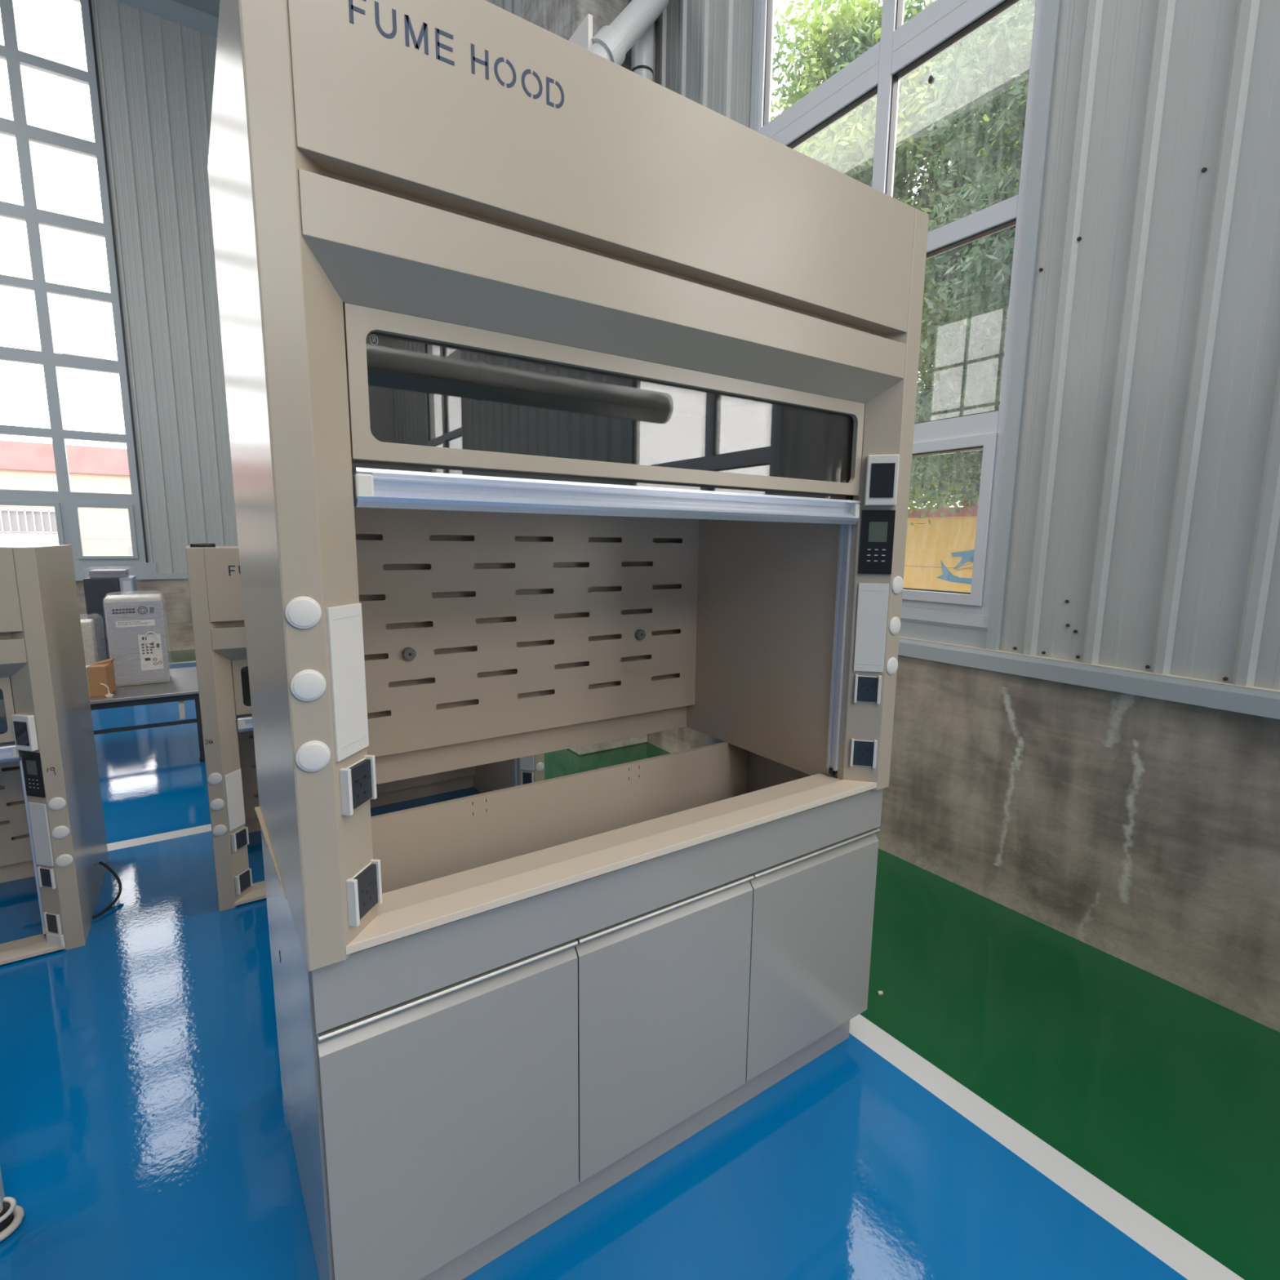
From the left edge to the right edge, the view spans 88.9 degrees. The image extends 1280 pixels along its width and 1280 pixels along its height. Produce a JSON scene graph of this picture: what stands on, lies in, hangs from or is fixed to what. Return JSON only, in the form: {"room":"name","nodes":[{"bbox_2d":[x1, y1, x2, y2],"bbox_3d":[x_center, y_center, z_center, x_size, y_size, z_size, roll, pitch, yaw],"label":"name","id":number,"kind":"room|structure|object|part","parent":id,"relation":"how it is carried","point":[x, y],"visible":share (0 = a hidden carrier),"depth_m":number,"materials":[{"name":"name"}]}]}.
{"room":"laboratory","nodes":[
{"label":"laboratory","id":0,"kind":"room"},
{"bbox_2d":[73,0,238,651],"bbox_3d":[-8.492,-3.525,6.728,11.620,7.800,0.272,-5,10,-33],"label":"wall","id":1,"kind":"structure","parent":0,"point":[157,73],"depth_m":8.18,"materials":[{"name":"grey metal"}]},
{"bbox_2d":[0,0,148,563],"bbox_3d":[-6.957,-4.133,7.546,1.504,6.450,0.095,-5,10,-33],"label":"window","id":2,"kind":"structure","parent":1,"relation":"in","point":[66,504],"depth_m":7.66,"materials":[{"name":"grey metal"}]},
{"bbox_3d":[-7.281,-1.302,7.763,0.630,0.680,0.075,-5,10,-33],"label":"opening sash","id":3,"kind":"part","parent":2,"relation":"part of","materials":[{"name":"glass"}]},
{"bbox_3d":[-6.682,-1.356,8.159,0.590,0.680,0.075,-5,10,-33],"label":"opening sash","id":4,"kind":"part","parent":2,"relation":"part of","materials":[{"name":"glass"}]},
{"bbox_2d":[75,573,187,581],"bbox_3d":[-8.454,-0.634,7.064,11.620,0.075,0.055,-5,10,-33],"label":"trim","id":5,"kind":"structure","parent":1,"relation":"attached to","point":[158,575],"depth_m":8.46,"materials":[{"name":"grey metal"}]},
{"bbox_2d":[113,0,218,37],"bbox_3d":[-8.345,-7.286,5.996,11.620,0.140,0.160,-5,10,-33],"label":"trim","id":6,"kind":"structure","parent":1,"relation":"attached to","point":[174,11],"depth_m":7.83,"materials":[{"name":"grey metal"}]},
{"bbox_2d":[172,0,220,17],"bbox_3d":[-2.989,-6.160,-1.947,12.020,0.120,19.950,-5,10,-33],"label":"ceiling","id":7,"kind":"structure","parent":0,"point":[211,7],"depth_m":7.81,"materials":[{"name":"grey metal"}]},
{"bbox_2d":[520,0,656,755],"bbox_3d":[-0.373,-3.109,4.535,0.588,7.800,0.820,-5,10,-33],"label":"pillar","id":8,"kind":"structure","parent":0,"point":[562,18],"depth_m":4.12,"materials":[{"name":"concrete"}]},
{"bbox_2d":[631,22,653,81],"bbox_3d":[0.015,-3.737,4.101,0.145,6.380,0.145,-5,10,-33],"label":"drain pipe","id":9,"kind":"object","parent":8,"relation":"attached to","point":[642,52],"visible":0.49,"depth_m":4.06,"materials":[{"name":"white plastic"}]},
{"bbox_2d":[568,0,669,65],"bbox_3d":[-0.089,-5.034,3.716,0.639,3.542,0.338,-5,10,-33],"label":"pipe","id":10,"kind":"object","parent":9,"relation":"attached to","point":[611,42],"visible":0.56,"depth_m":3.79,"materials":[{"name":"white plastic"}]},
{"bbox_2d":[0,648,1279,1279],"bbox_3d":[-3.056,1.688,-0.780,12.220,0.150,20.100,-5,10,-33],"label":"floor","id":11,"kind":"structure","parent":0,"point":[1020,1098],"depth_m":1.72,"materials":[{"name":"blue paint"}]},
{"bbox_2d":[0,1168,24,1241],"bbox_3d":[-1.546,1.039,1.039,0.710,0.620,0.509,-5,10,-33],"label":"trolley","id":12,"kind":"object","parent":11,"relation":"on","point":[8,1206],"visible":1,"depth_m":1.43,"materials":[{"name":"white plastic"}]},
{"bbox_3d":[-1.404,0.957,1.377,0.032,0.555,0.032,-5,10,-33],"label":"post","id":13,"kind":"part","parent":12,"relation":"part of","materials":[{"name":"white metal"}]},
{"bbox_2d":[0,545,108,964],"bbox_3d":[-2.874,0.416,2.230,1.455,1.468,0.788,-5,10,-33],"label":"fume hood","id":14,"kind":"object","parent":11,"relation":"on","point":[52,828],"visible":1,"depth_m":2.37,"materials":[{"name":"beige metal"}]},
{"bbox_3d":[-2.700,0.287,1.950,1.220,0.228,0.014,-5,10,-33],"label":"sash frame","id":15,"kind":"part","parent":14,"relation":"part of","materials":[{"name":"beige metal"}]},
{"bbox_3d":[-2.707,0.441,1.982,1.214,0.062,0.048,-5,10,-33],"label":"sash handle","id":16,"kind":"part","parent":14,"relation":"part of","materials":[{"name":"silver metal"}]},
{"bbox_3d":[-2.668,-0.122,1.846,1.342,0.282,0.044,-5,10,-33],"label":"header panel","id":17,"kind":"part","parent":14,"relation":"part of","materials":[{"name":"beige metal"}]},
{"bbox_3d":[-3.091,0.366,2.552,1.420,1.466,0.005,-5,10,-33],"label":"panel","id":18,"kind":"part","parent":14,"relation":"part of","materials":[{"name":"beige metal"}]},
{"bbox_3d":[-2.726,1.165,2.109,1.224,0.014,0.075,-5,10,-33],"label":"sill","id":19,"kind":"part","parent":14,"relation":"part of","materials":[{"name":"beige metal"}]},
{"bbox_3d":[-2.873,-0.304,2.132,1.420,0.010,0.757,-5,10,-33],"label":"plate","id":20,"kind":"part","parent":14,"relation":"part of","materials":[{"name":"beige metal"}]},
{"bbox_3d":[-2.687,1.172,2.051,1.345,0.016,0.066,-5,10,-33],"label":"sill plate","id":21,"kind":"part","parent":14,"relation":"part of","materials":[{"name":"beige"}]},
{"bbox_3d":[-2.143,0.475,2.303,0.082,0.164,0.005,3,9,13],"label":"control panel","id":22,"kind":"part","parent":14,"relation":"part of","materials":[{"name":"black plastic"}]},
{"bbox_2d":[36,866,56,888],"bbox_3d":[-2.147,0.861,2.360,0.067,0.077,0.009,3,9,13],"label":"socket","id":23,"kind":"object","parent":14,"relation":"attached to","point":[46,875],"depth_m":2.36,"materials":[{"name":"grey plastic"}]},
{"bbox_2d":[43,911,64,946],"bbox_3d":[-2.146,1.060,2.388,0.055,0.123,0.060,-5,10,-33],"label":"socket","id":24,"kind":"object","parent":14,"relation":"attached to","point":[54,922],"depth_m":2.39,"materials":[{"name":"grey plastic"}]},
{"bbox_2d":[92,861,121,918],"bbox_3d":[-2.220,1.028,2.724,0.084,0.110,0.308,-5,10,-33],"label":"power cable","id":25,"kind":"object","parent":11,"relation":"on","point":[105,865],"visible":1,"depth_m":2.74,"materials":[{"name":"black rubber"}]},
{"bbox_2d":[89,666,204,761],"bbox_3d":[-3.721,0.566,4.417,1.340,0.500,0.970,-5,10,-33],"label":"steel table","id":26,"kind":"object","parent":11,"relation":"on","point":[183,685],"visible":0.43,"depth_m":4.31,"materials":[{"name":"grey metal"}]},
{"bbox_2d":[80,618,98,665],"bbox_3d":[-3.868,0.062,4.503,0.280,0.469,0.284,-6,11,-36],"label":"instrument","id":27,"kind":"object","parent":26,"relation":"on","point":[87,625],"visible":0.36,"depth_m":4.44,"materials":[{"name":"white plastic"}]},
{"bbox_2d":[85,657,115,696],"bbox_3d":[-3.489,0.239,4.197,0.158,0.217,0.170,-3,9,-25],"label":"cardboard box","id":28,"kind":"object","parent":26,"relation":"on","point":[101,672],"visible":0.77,"depth_m":4.14,"materials":[{"name":"brown cardboard"}]},
{"bbox_2d":[100,683,113,697],"bbox_3d":[-3.373,0.317,4.124,0.065,0.088,0.019,-2,9,-14],"label":"faucet","id":29,"kind":"object","parent":26,"relation":"on","point":[108,695],"visible":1,"depth_m":4.13,"materials":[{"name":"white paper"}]},
{"bbox_2d":[83,568,137,662],"bbox_3d":[-5.897,-0.238,7.342,0.477,1.170,0.553,-5,10,-33],"label":"instrument","id":30,"kind":"object","parent":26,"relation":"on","point":[100,584],"visible":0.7,"depth_m":7.08,"materials":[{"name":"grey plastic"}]},
{"bbox_3d":[-5.904,-0.741,7.258,0.310,0.080,0.400,-5,10,-33],"label":"lid","id":31,"kind":"part","parent":30,"relation":"part of","materials":[{"name":"grey plastic"}]},
{"bbox_2d":[103,593,169,686],"bbox_3d":[-3.492,-0.022,4.546,0.342,0.629,0.349,-6,11,-35],"label":"instrument","id":32,"kind":"object","parent":26,"relation":"on","point":[135,623],"visible":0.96,"depth_m":4.43,"materials":[{"name":"grey plastic"}]},
{"bbox_2d":[117,621,150,625],"bbox_3d":[-3.414,-0.114,4.400,0.172,0.021,0.001,-6,11,-35],"label":"print","id":33,"kind":"object","parent":32,"relation":"on","point":[132,621],"depth_m":4.40},
{"bbox_3d":[-2.968,0.572,4.402,0.036,0.448,0.036,-5,10,-33],"label":"leg","id":34,"kind":"part","parent":26,"relation":"part of","materials":[{"name":"grey metal"}]},
{"bbox_2d":[185,545,544,911],"bbox_3d":[-1.312,0.277,3.258,1.455,1.468,0.788,-5,10,-33],"label":"fume hood","id":35,"kind":"object","parent":11,"relation":"on","point":[214,574],"visible":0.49,"depth_m":2.63,"materials":[{"name":"beige metal"}]},
{"bbox_2d":[189,543,215,546],"bbox_3d":[-1.704,-0.369,2.541,0.015,0.015,0.082,8,12,42],"label":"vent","id":36,"kind":"object","parent":35,"relation":"on","point":[190,544],"visible":1,"depth_m":2.54,"materials":[{"name":"black plastic"}]},
{"bbox_3d":[-1.913,0.330,2.867,0.018,1.468,0.776,-5,10,-33],"label":"panel","id":37,"kind":"part","parent":35,"relation":"part of","materials":[{"name":"beige metal"}]},
{"bbox_3d":[-1.311,-0.444,3.159,1.420,0.010,0.757,-5,10,-33],"label":"plate","id":38,"kind":"part","parent":35,"relation":"part of","materials":[{"name":"metal"}]},
{"bbox_3d":[-1.106,-0.261,2.873,1.342,0.282,0.044,-5,10,-33],"label":"header panel","id":39,"kind":"part","parent":35,"relation":"part of","materials":[{"name":"beige metal"}]},
{"bbox_3d":[-1.649,0.822,2.688,0.015,0.075,0.074,2,9,9],"label":"socket frame","id":40,"kind":"part","parent":35,"relation":"part of","materials":[{"name":"white plastic"}]},
{"bbox_2d":[234,828,247,849],"bbox_3d":[-1.651,0.822,2.689,0.012,0.066,0.059,2,9,9],"label":"power socket","id":41,"kind":"object","parent":35,"relation":"attached to","point":[240,834],"depth_m":2.69,"materials":[{"name":"grey plastic"}]},
{"bbox_3d":[-1.138,0.147,2.978,1.220,0.228,0.014,-5,10,-33],"label":"sash frame","id":42,"kind":"part","parent":35,"relation":"part of","materials":[{"name":"beige metal"}]},
{"bbox_3d":[-1.651,1.006,2.716,0.015,0.079,0.074,2,9,9],"label":"socket frame","id":43,"kind":"part","parent":35,"relation":"part of","materials":[{"name":"white plastic"}]},
{"bbox_2d":[238,870,250,892],"bbox_3d":[-1.652,1.006,2.717,0.012,0.070,0.059,2,9,9],"label":"power socket","id":44,"kind":"object","parent":35,"relation":"attached to","point":[244,876],"depth_m":2.72,"materials":[{"name":"grey plastic"}]},
{"bbox_3d":[-1.145,0.301,3.009,1.214,0.062,0.048,-5,10,-33],"label":"sash handle","id":45,"kind":"part","parent":35,"relation":"part of","materials":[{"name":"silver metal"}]},
{"bbox_3d":[-1.125,1.032,3.078,1.345,0.016,0.066,-5,10,-33],"label":"sill plate","id":46,"kind":"part","parent":35,"relation":"part of","materials":[{"name":"beige"}]},
{"bbox_3d":[-1.164,1.026,3.136,1.224,0.014,0.075,-5,10,-33],"label":"sill","id":47,"kind":"part","parent":35,"relation":"part of","materials":[{"name":"beige metal"}]},
{"bbox_3d":[-1.529,0.227,3.579,1.420,1.466,0.005,-5,10,-33],"label":"panel","id":48,"kind":"part","parent":35,"relation":"part of","materials":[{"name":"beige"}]},
{"bbox_2d":[522,772,531,784],"bbox_3d":[-0.585,0.721,3.389,0.052,0.068,0.005,3,9,13],"label":"power socket","id":49,"kind":"object","parent":35,"relation":"attached to","point":[526,776],"depth_m":3.39,"materials":[{"name":"grey plastic"}]},
{"bbox_3d":[-0.585,0.721,3.387,0.067,0.077,0.009,3,9,13],"label":"socket frame","id":50,"kind":"part","parent":35,"relation":"part of","materials":[{"name":"white plastic"}]},
{"bbox_2d":[254,733,883,1279],"bbox_3d":[-0.142,0.830,1.851,1.544,0.819,0.789,-5,10,-33],"label":"base cabinet","id":51,"kind":"object","parent":11,"relation":"on","point":[453,1091],"depth_m":1.43,"materials":[{"name":"grey painted metal"},{"name":"aluminium"}]},
{"bbox_3d":[-0.833,0.466,1.482,0.044,0.003,0.525,-5,10,-33],"label":"plywood strip","id":52,"kind":"part","parent":51,"relation":"part of","materials":[{"name":"beige wood"}]},
{"bbox_3d":[-0.767,0.886,1.452,0.037,0.816,0.766,-5,10,-33],"label":"panel","id":53,"kind":"part","parent":51,"relation":"part of","materials":[{"name":"grey metal"}]},
{"bbox_3d":[-0.336,0.647,1.224,0.488,0.013,0.022,-5,10,-33],"label":"pull rail","id":54,"kind":"part","parent":51,"relation":"part of","materials":[{"name":"silver metal"}]},
{"bbox_3d":[-0.341,0.938,1.271,0.488,0.564,0.022,-5,10,-33],"label":"cabinet door","id":55,"kind":"part","parent":51,"relation":"part of","materials":[{"name":"grey metal"}]},
{"bbox_2d":[207,0,928,971],"bbox_3d":[-0.120,-0.322,1.670,1.532,1.513,0.812,-5,10,-33],"label":"fume hood","id":56,"kind":"object","parent":51,"relation":"on","point":[571,398],"visible":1,"depth_m":1.34,"materials":[{"name":"beige metal"}]},
{"bbox_3d":[-0.746,-0.267,1.263,0.034,1.513,0.800,-5,10,-33],"label":"panel","id":57,"kind":"part","parent":56,"relation":"part of","materials":[{"name":"beige metal"}]},
{"bbox_3d":[-0.467,0.240,1.083,0.016,0.077,0.076,2,9,9],"label":"socket frame","id":58,"kind":"part","parent":56,"relation":"part of","materials":[{"name":"white plastic"}]},
{"bbox_2d":[348,759,372,809],"bbox_3d":[-0.469,0.240,1.084,0.012,0.068,0.061,2,9,9],"label":"power socket","id":59,"kind":"object","parent":56,"relation":"attached to","point":[360,771],"depth_m":1.08,"materials":[{"name":"grey plastic"}]},
{"bbox_3d":[-0.469,0.430,1.112,0.016,0.081,0.076,2,9,9],"label":"socket frame","id":60,"kind":"part","parent":56,"relation":"part of","materials":[{"name":"white plastic"}]},
{"bbox_2d":[353,863,377,919],"bbox_3d":[-0.471,0.430,1.113,0.012,0.072,0.061,2,9,9],"label":"power socket","id":61,"kind":"object","parent":56,"relation":"attached to","point":[365,875],"depth_m":1.11,"materials":[{"name":"grey plastic"}]},
{"bbox_3d":[-0.635,0.039,1.795,0.035,0.035,0.016,-5,10,-33],"label":"baffle knob","id":62,"kind":"part","parent":56,"relation":"part of","materials":[{"name":"grey rubber"}]},
{"bbox_3d":[-0.344,-0.373,2.002,1.464,1.511,0.005,-5,10,-33],"label":"panel","id":63,"kind":"part","parent":56,"relation":"part of","materials":[{"name":"beige metal"}]},
{"bbox_3d":[0.093,-0.877,1.274,1.383,0.291,0.045,-5,10,-33],"label":"header panel","id":64,"kind":"part","parent":56,"relation":"part of","materials":[{"name":"beige metal"}]},
{"bbox_3d":[0.059,-0.455,1.381,1.258,0.235,0.014,-5,10,-33],"label":"sash frame","id":65,"kind":"part","parent":56,"relation":"part of","materials":[{"name":"beige metal"}]},
{"bbox_3d":[0.052,-0.297,1.414,1.252,0.064,0.050,-5,10,-33],"label":"sash handle","id":66,"kind":"part","parent":56,"relation":"part of","materials":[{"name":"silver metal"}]},
{"bbox_3d":[0.032,0.450,1.545,1.262,0.014,0.078,-5,10,-33],"label":"sill","id":67,"kind":"part","parent":56,"relation":"part of","materials":[{"name":"beige"}]},
{"bbox_3d":[0.073,0.457,1.485,1.387,0.016,0.068,-5,10,-33],"label":"sill plate","id":68,"kind":"part","parent":56,"relation":"part of","materials":[{"name":"beige metal"}]},
{"bbox_3d":[0.003,-0.018,2.217,0.035,0.035,0.016,-5,10,-33],"label":"baffle knob","id":69,"kind":"part","parent":56,"relation":"part of","materials":[{"name":"grey rubber"}]},
{"bbox_3d":[0.627,0.319,1.831,0.069,0.080,0.009,3,9,13],"label":"socket frame","id":70,"kind":"part","parent":56,"relation":"part of","materials":[{"name":"white plastic"}]},
{"bbox_2d":[853,740,874,766],"bbox_3d":[0.627,0.319,1.833,0.053,0.071,0.005,3,9,13],"label":"power socket","id":71,"kind":"object","parent":56,"relation":"attached to","point":[863,750],"depth_m":1.83,"materials":[{"name":"grey plastic"}]},
{"bbox_2d":[856,676,878,702],"bbox_3d":[0.629,0.136,1.806,0.053,0.070,0.005,3,9,13],"label":"power socket","id":72,"kind":"object","parent":56,"relation":"attached to","point":[867,687],"depth_m":1.80,"materials":[{"name":"grey plastic"}]},
{"bbox_3d":[0.629,0.136,1.803,0.069,0.079,0.009,3,9,13],"label":"socket frame","id":73,"kind":"part","parent":56,"relation":"part of","materials":[{"name":"white plastic"}]},
{"bbox_3d":[0.633,-0.262,1.745,0.085,0.169,0.005,3,9,13],"label":"control panel","id":74,"kind":"part","parent":56,"relation":"part of","materials":[{"name":"black plastic"}]},
{"bbox_3d":[0.500,-0.379,2.087,0.034,1.513,0.800,-5,10,-33],"label":"panel","id":75,"kind":"part","parent":56,"relation":"part of","materials":[{"name":"beige metal"}]},
{"bbox_3d":[0.069,0.901,1.543,0.493,0.564,0.022,-5,10,-33],"label":"cabinet door","id":76,"kind":"part","parent":51,"relation":"part of","materials":[{"name":"grey metal"}]},
{"bbox_3d":[0.074,0.610,1.496,0.493,0.013,0.022,-5,10,-33],"label":"pull rail","id":77,"kind":"part","parent":51,"relation":"part of","materials":[{"name":"silver metal"}]},
{"bbox_3d":[0.478,0.724,2.268,0.037,0.716,0.766,-5,10,-33],"label":"panel","id":78,"kind":"part","parent":51,"relation":"part of","materials":[{"name":"beige metal"}]},
{"bbox_3d":[0.482,0.864,1.816,0.496,0.564,0.022,-5,10,-33],"label":"cabinet door","id":79,"kind":"part","parent":51,"relation":"part of","materials":[{"name":"grey metal"}]},
{"bbox_3d":[0.488,0.573,1.769,0.496,0.013,0.022,-5,10,-33],"label":"pull rail","id":80,"kind":"part","parent":51,"relation":"part of","materials":[{"name":"silver metal"}]},
{"bbox_2d":[877,991,883,995],"bbox_3d":[0.815,1.197,2.210,0.018,0.006,0.013,0,9,-4],"label":"chip","id":81,"kind":"object","parent":11,"relation":"on","point":[880,993],"visible":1,"depth_m":2.21,"materials":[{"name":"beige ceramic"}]},
{"bbox_2d":[484,0,1279,1032],"bbox_3d":[1.843,-2.701,1.988,0.270,7.800,19.750,-5,10,-33],"label":"wall","id":82,"kind":"structure","parent":0,"point":[1144,530],"depth_m":2.26,"materials":[{"name":"grey metal"}]},
{"bbox_2d":[750,0,1059,650],"bbox_3d":[1.083,-3.085,2.902,0.081,6.130,1.597,-5,10,-33],"label":"window","id":83,"kind":"structure","parent":82,"relation":"in","point":[902,48],"depth_m":2.70,"materials":[{"name":"metal"},{"name":"light grey painted metal"}]},
{"bbox_2d":[928,74,933,83],"bbox_3d":[1.234,-2.382,2.769,0.002,0.036,0.022,-5,10,-33],"label":"dead leaf","id":84,"kind":"object","parent":83,"relation":"attached to","point":[931,78],"visible":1,"depth_m":2.77,"materials":[{"name":"brown plant"}]},
{"bbox_3d":[1.276,-0.529,2.939,0.061,0.700,0.616,-5,10,-33],"label":"opening sash","id":85,"kind":"part","parent":83,"relation":"part of","materials":[{"name":"white metal"}]},
{"bbox_2d":[897,636,1279,719],"bbox_3d":[1.815,0.153,2.269,0.134,0.083,19.500,-5,10,-33],"label":"trim","id":86,"kind":"structure","parent":82,"relation":"on","point":[1253,700],"depth_m":2.34,"materials":[{"name":"grey metal"}]},
{"label":"outside","id":87,"kind":"structure","parent":0,"visible":0},
{"bbox_3d":[0.147,1.128,4.644,85.000,0.200,85.000,-5,10,-33],"label":"ground","id":88,"kind":"structure","parent":87,"visible":0},
{"bbox_2d":[0,440,133,555],"bbox_3d":[-15.234,-3.638,20.883,26.200,4.050,6.200,-5,10,-33],"label":"building","id":89,"kind":"structure","parent":88,"relation":"on","point":[24,465],"depth_m":17.16,"materials":[{"name":"grey"}]},
{"bbox_3d":[-15.797,-2.547,16.975,1.600,0.450,0.020,-5,10,-33],"label":"pane","id":90,"kind":"part","parent":89,"relation":"part of","materials":[{"name":"white plastic"}]},
{"bbox_2d":[128,546,133,555],"bbox_3d":[-13.391,-2.063,18.720,1.950,1.220,0.050,-5,10,-33],"label":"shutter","id":91,"kind":"object","parent":89,"relation":"hanging from","point":[130,548],"depth_m":18.11,"materials":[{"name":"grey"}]},
{"bbox_2d":[770,0,1025,422],"bbox_3d":[3.207,-3.934,8.608,4.604,8.701,4.504,8,11,41],"label":"leafy tree","id":92,"kind":"object","parent":88,"relation":"on","point":[846,146],"visible":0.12,"depth_m":7.57,"materials":[{"name":"green plant"}]},
{"bbox_2d":[902,506,977,592],"bbox_3d":[8.007,-0.453,7.271,1.320,2.300,29.200,-5,10,-33],"label":"wall","id":93,"kind":"structure","parent":88,"relation":"on","point":[940,554],"depth_m":10.68,"materials":[{"name":"yellow paint"}]},
{"bbox_2d":[908,322,982,508],"bbox_3d":[6.694,-4.250,13.002,4.564,8.084,4.348,2,9,12],"label":"leafy tree","id":94,"kind":"object","parent":88,"relation":"on","point":[953,499],"visible":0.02,"depth_m":13.01,"materials":[{"name":"green plant"}]},
{"bbox_2d":[901,0,1035,507],"bbox_3d":[4.372,-2.492,5.724,3.803,6.737,3.624,0,9,-7],"label":"leafy tree","id":95,"kind":"object","parent":88,"relation":"on","point":[978,273],"visible":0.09,"depth_m":5.88,"materials":[{"name":"green plant"}]},
{"bbox_2d":[907,3,1034,525],"bbox_3d":[4.997,-3.948,7.509,4.708,9.096,4.813,2,9,12],"label":"leafy tree","id":96,"kind":"object","parent":88,"relation":"on","point":[917,489],"visible":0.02,"depth_m":7.84,"materials":[{"name":"green plant"}]},
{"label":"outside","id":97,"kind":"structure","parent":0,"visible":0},
{"bbox_2d":[0,343,115,360],"bbox_3d":[-13.531,-5.382,10.803,50.000,0.673,0.023,-5,10,-33],"label":"power line","id":98,"kind":"object","parent":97,"point":[0,344],"visible":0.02,"depth_m":12.29,"materials":[{"name":"grey"}]}
]}

